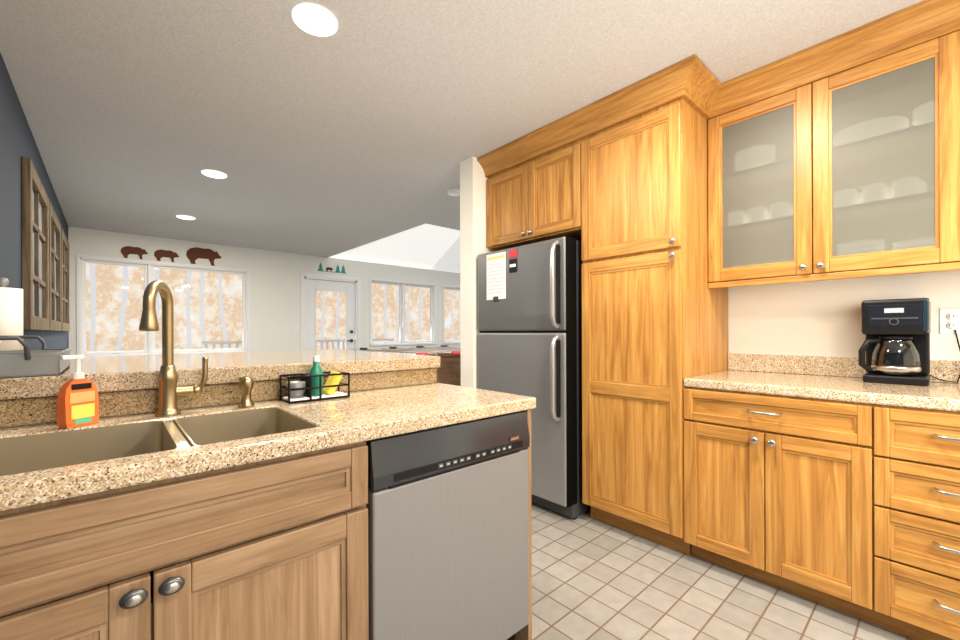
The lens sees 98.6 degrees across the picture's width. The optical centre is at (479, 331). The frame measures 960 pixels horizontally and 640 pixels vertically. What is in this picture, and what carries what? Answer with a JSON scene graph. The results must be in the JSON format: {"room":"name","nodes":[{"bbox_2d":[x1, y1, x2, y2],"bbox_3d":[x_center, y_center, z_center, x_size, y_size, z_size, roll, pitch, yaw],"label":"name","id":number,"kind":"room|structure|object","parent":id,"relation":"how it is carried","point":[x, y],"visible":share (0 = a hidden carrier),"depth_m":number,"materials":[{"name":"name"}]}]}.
{"room":"kitchen","nodes":[
{"label":"kitchen","id":0,"kind":"room"},
{"bbox_2d":[0,52,68,349],"bbox_3d":[-1.877,-0.065,1.426,0.150,2.440,9.830,0,0,-42],"label":"wall","id":1,"kind":"structure","parent":0,"point":[17,142],"depth_m":2.17,"materials":[{"name":"grey"}]},
{"bbox_2d":[21,157,69,330],"bbox_3d":[-3.589,-0.499,3.472,0.035,0.980,3.040,0,0,-42],"label":"wall cabinet","id":2,"kind":"object","parent":1,"relation":"attached to","point":[45,274],"visible":1,"depth_m":2.91,"materials":[{"name":"brown wood"}]},
{"bbox_2d":[68,227,460,355],"bbox_3d":[-2.058,-0.065,7.706,8.270,2.441,0.160,0,0,-42],"label":"wall","id":3,"kind":"structure","parent":0,"point":[275,297],"depth_m":6.50,"materials":[{"name":"white paint"}]},
{"bbox_2d":[121,246,147,258],"bbox_3d":[-4.515,-1.036,5.392,0.276,0.156,0.005,0,0,-42],"label":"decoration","id":4,"kind":"object","parent":3,"relation":"attached to","point":[126,251],"visible":1,"depth_m":5.38,"materials":[{"name":"brown metal"}]},
{"bbox_2d":[154,250,178,261],"bbox_3d":[-4.265,-1.037,5.617,0.276,0.156,0.005,0,0,-42],"label":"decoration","id":5,"kind":"object","parent":3,"relation":"attached to","point":[159,254],"visible":1,"depth_m":5.61,"materials":[{"name":"brown wood"}]},
{"bbox_2d":[186,247,220,265],"bbox_3d":[-3.947,-1.080,5.902,0.424,0.240,0.005,0,0,-42],"label":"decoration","id":6,"kind":"object","parent":3,"relation":"attached to","point":[194,254],"visible":1,"depth_m":5.88,"materials":[{"name":"brown wood"}]},
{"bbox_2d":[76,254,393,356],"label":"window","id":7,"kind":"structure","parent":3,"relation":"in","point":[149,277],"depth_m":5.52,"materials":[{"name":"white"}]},
{"bbox_2d":[294,325,298,331],"bbox_3d":[-3.001,-0.061,6.744,0.072,0.116,0.011,0,0,-42],"label":"switch plate","id":8,"kind":"object","parent":3,"relation":"attached to","point":[296,328],"visible":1,"depth_m":6.74,"materials":[{"name":"white plastic"}]},
{"bbox_2d":[301,272,360,349],"bbox_3d":[-2.602,0.087,7.191,1.050,2.140,0.180,0,0,-42],"label":"door","id":9,"kind":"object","parent":3,"relation":"in","point":[312,284],"visible":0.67,"depth_m":7.14,"materials":[{"name":"white wood"}]},
{"bbox_2d":[317,263,346,273],"bbox_3d":[-2.560,-1.109,7.147,0.520,0.148,0.005,0,0,-42],"label":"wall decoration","id":10,"kind":"object","parent":3,"relation":"attached to","point":[331,269],"visible":1,"depth_m":7.17,"materials":[{"name":"teal metal"}]},
{"bbox_2d":[369,278,436,345],"bbox_3d":[-1.522,-0.373,8.163,1.504,1.252,0.177,0,0,-42],"label":"window","id":11,"kind":"structure","parent":3,"relation":"in","point":[402,311],"depth_m":8.13,"materials":[{"name":"white"}]},
{"bbox_2d":[443,285,459,343],"bbox_3d":[-0.335,-0.377,9.229,1.334,1.252,0.177,0,0,-42],"label":"window","id":12,"kind":"structure","parent":3,"relation":"in","point":[449,287],"depth_m":8.88,"materials":[{"name":"white"}]},
{"bbox_2d":[0,0,923,272],"bbox_3d":[1.138,-1.851,4.137,8.370,1.110,9.830,0,0,-42],"label":"ceiling","id":13,"kind":"structure","parent":0,"point":[368,121],"depth_m":2.21,"materials":[{"name":"paint"}]},
{"bbox_2d":[176,215,194,219],"bbox_3d":[-3.278,-1.275,4.600,0.176,0.009,0.176,0,0,-42],"label":"recessed light","id":14,"kind":"object","parent":13,"relation":"in","point":[186,217],"visible":0.96,"depth_m":4.59,"materials":[{"name":"white"}]},
{"bbox_2d":[201,170,226,178],"bbox_3d":[-2.156,-1.279,3.349,0.176,0.009,0.176,0,0,-42],"label":"recessed light","id":15,"kind":"object","parent":13,"relation":"in","point":[214,174],"visible":1,"depth_m":3.35,"materials":[{"name":"white"}]},
{"bbox_2d":[292,3,337,36],"bbox_3d":[-0.680,-1.284,1.704,0.176,0.009,0.176,0,0,-42],"label":"recessed light","id":16,"kind":"object","parent":13,"relation":"in","point":[314,19],"visible":1,"depth_m":1.70,"materials":[{"name":"white"}]},
{"bbox_2d":[447,188,459,195],"bbox_3d":[-0.233,-1.272,3.758,0.130,0.036,0.130,0,0,-42],"label":"smoke detector","id":17,"kind":"object","parent":13,"relation":"attached to","point":[453,191],"visible":0.88,"depth_m":3.71,"materials":[{"name":"white plastic"}]},
{"bbox_2d":[460,156,489,388],"bbox_3d":[0.202,-0.073,3.361,0.810,2.440,0.150,0,0,-42],"label":"wall","id":18,"kind":"structure","parent":0,"point":[473,227],"depth_m":3.08,"materials":[{"name":"white paint"}]},
{"bbox_2d":[532,503,915,639],"bbox_3d":[1.149,1.194,4.137,8.370,0.100,9.830,0,0,-42],"label":"floor","id":19,"kind":"structure","parent":0,"point":[593,579],"depth_m":1.77,"materials":[{"name":"tile"}]},
{"bbox_2d":[0,365,535,639],"bbox_3d":[-0.906,0.659,1.581,1.491,0.985,1.694,0,0,-42],"label":"kitchen island","id":20,"kind":"object","parent":19,"relation":"on","point":[212,511],"depth_m":0.90,"materials":[{"name":"brown wood"}]},
{"bbox_2d":[56,355,98,427],"bbox_3d":[-1.020,0.147,1.048,0.039,0.178,0.068,0,0,18],"label":"soap bottle","id":21,"kind":"object","parent":20,"relation":"on","point":[77,402],"visible":1,"depth_m":1.04,"materials":[{"name":"orange plastic"}]},
{"bbox_2d":[139,281,208,416],"bbox_3d":[-0.856,0.047,1.162,0.165,0.377,0.144,0,0,-42],"label":"faucet","id":22,"kind":"object","parent":20,"relation":"on","point":[170,391],"visible":0.98,"depth_m":1.17,"materials":[{"name":"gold metal"}]},
{"bbox_2d":[0,349,439,392],"bbox_3d":[-1.127,0.140,1.827,1.493,0.052,1.174,0,0,-42],"label":"island countertop","id":23,"kind":"structure","parent":20,"relation":"on","point":[104,372],"depth_m":1.47,"materials":[{"name":"beige stone"}]},
{"bbox_2d":[0,277,22,350],"bbox_3d":[-1.776,-0.044,1.537,0.136,0.319,0.136,0,0,-42],"label":"paper towel holder","id":24,"kind":"object","parent":23,"relation":"on","point":[11,311],"visible":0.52,"depth_m":1.52,"materials":[{"name":"white paper"}]},
{"bbox_2d":[0,335,70,377],"bbox_3d":[-1.321,0.062,1.129,0.272,0.103,0.401,0,0,-42],"label":"tray","id":25,"kind":"object","parent":23,"relation":"on","point":[28,362],"visible":0.98,"depth_m":1.06,"materials":[{"name":"grey"}]},
{"bbox_2d":[238,376,253,407],"bbox_3d":[-0.738,0.186,1.301,0.049,0.099,0.061,0,0,-42],"label":"sprayer","id":26,"kind":"object","parent":20,"relation":"on","point":[246,383],"visible":1,"depth_m":1.30,"materials":[{"name":"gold metal"}]},
{"bbox_2d":[280,356,349,403],"bbox_3d":[-0.580,0.160,1.454,0.212,0.150,0.097,0,0,-42],"label":"sponge caddy","id":27,"kind":"object","parent":20,"relation":"on","point":[309,386],"visible":1,"depth_m":1.43,"materials":[{"name":"black metal"},{"name":"plastic"},{"name":"sponge"}]},
{"bbox_2d":[366,411,529,639],"bbox_3d":[-0.228,0.715,1.456,0.601,0.868,0.554,0,0,-42],"label":"dishwasher","id":28,"kind":"object","parent":20,"relation":"in","point":[447,506],"visible":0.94,"depth_m":1.23,"materials":[{"name":"grey metal"}]},
{"bbox_2d":[349,345,460,385],"bbox_3d":[-0.423,0.652,3.971,1.460,0.994,1.420,0,0,-42],"label":"table","id":29,"kind":"object","parent":19,"relation":"on","point":[448,370],"visible":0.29,"depth_m":3.63,"materials":[{"name":"wood"},{"name":"red felt"}]},
{"bbox_2d":[478,236,590,519],"bbox_3d":[0.505,0.289,2.963,0.825,1.715,0.786,0,0,-42],"label":"refrigerator","id":30,"kind":"object","parent":19,"relation":"on","point":[530,319],"visible":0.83,"depth_m":2.57,"materials":[{"name":"grey metal"}]},
{"bbox_2d":[578,98,727,554],"bbox_3d":[1.059,-0.015,2.497,0.681,2.318,0.587,0,0,-42],"label":"tall cabinet","id":31,"kind":"object","parent":19,"relation":"on","point":[625,203],"depth_m":2.24,"materials":[{"name":"brown wood"}]},
{"bbox_2d":[684,385,843,611],"bbox_3d":[1.492,0.707,2.025,0.669,0.871,0.687,0,0,-42],"label":"base cabinet","id":32,"kind":"object","parent":19,"relation":"on","point":[832,482],"depth_m":1.79,"materials":[{"name":"brown wood"}]},
{"bbox_2d":[684,369,959,408],"bbox_3d":[1.754,0.249,1.732,0.671,0.042,1.476,0,0,-42],"label":"countertop","id":33,"kind":"structure","parent":32,"relation":"on","point":[945,393],"depth_m":1.76,"materials":[{"name":"beige stone"}]},
{"bbox_2d":[858,298,959,385],"bbox_3d":[1.918,0.041,1.839,0.270,0.370,0.322,0,0,-42],"label":"coffee maker","id":34,"kind":"object","parent":33,"relation":"on","point":[895,346],"visible":1,"depth_m":1.80,"materials":[{"name":"black plastic"}]},
{"bbox_2d":[844,397,959,639],"bbox_3d":[1.869,0.706,1.606,0.669,0.871,0.562,0,0,-42],"label":"base cabinet","id":35,"kind":"object","parent":19,"relation":"on","point":[902,462],"depth_m":1.49,"materials":[{"name":"brown wood"}]},
{"bbox_2d":[728,270,959,360],"bbox_3d":[2.110,-0.079,1.931,0.120,2.440,4.855,0,0,-42],"label":"wall","id":36,"kind":"structure","parent":0,"point":[816,318],"depth_m":2.18,"materials":[{"name":"white paint"}]},
{"bbox_2d":[486,141,577,251],"bbox_3d":[0.579,-0.901,3.028,0.681,0.543,0.841,0,0,-42],"label":"upper cabinet","id":37,"kind":"object","parent":36,"relation":"attached to","point":[535,200],"depth_m":2.76,"materials":[{"name":"brown wood"}]},
{"bbox_2d":[477,0,959,177],"bbox_3d":[1.202,-1.234,2.269,0.765,0.122,3.006,0,0,-42],"label":"crown molding","id":38,"kind":"structure","parent":37,"relation":"on","point":[698,86],"depth_m":2.05,"materials":[{"name":"brown wood"}]},
{"bbox_2d":[708,40,935,287],"bbox_3d":[1.707,-0.724,2.028,0.337,0.904,0.976,0,0,-42],"label":"upper cabinet","id":39,"kind":"object","parent":36,"relation":"attached to","point":[853,172],"depth_m":1.90,"materials":[{"name":"brown wood"}]},
{"bbox_2d":[728,353,959,380],"bbox_3d":[1.996,0.177,1.949,0.021,0.099,1.476,0,0,-42],"label":"backsplash","id":40,"kind":"structure","parent":36,"relation":"attached to","point":[763,363],"depth_m":2.18,"materials":[{"name":"beige stone"}]},
{"bbox_2d":[932,30,959,271],"bbox_3d":[2.160,-0.726,1.524,0.337,0.904,0.620,0,0,-42],"label":"upper cabinet","id":41,"kind":"object","parent":36,"relation":"attached to","point":[945,49],"depth_m":1.63,"materials":[{"name":"brown wood"}]},
{"bbox_2d":[939,308,959,333],"bbox_3d":[2.103,-0.049,1.840,0.008,0.116,0.072,0,0,-42],"label":"electrical outlet plate","id":42,"kind":"object","parent":36,"relation":"attached to","point":[949,320],"visible":1,"depth_m":1.84,"materials":[{"name":"white plastic"}]},
{"label":"outside","id":43,"kind":"structure","parent":0,"visible":0},
{"bbox_2d":[86,263,459,351],"bbox_3d":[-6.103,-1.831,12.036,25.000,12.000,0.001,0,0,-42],"label":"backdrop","id":44,"kind":"structure","parent":43,"point":[219,329],"depth_m":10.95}
]}

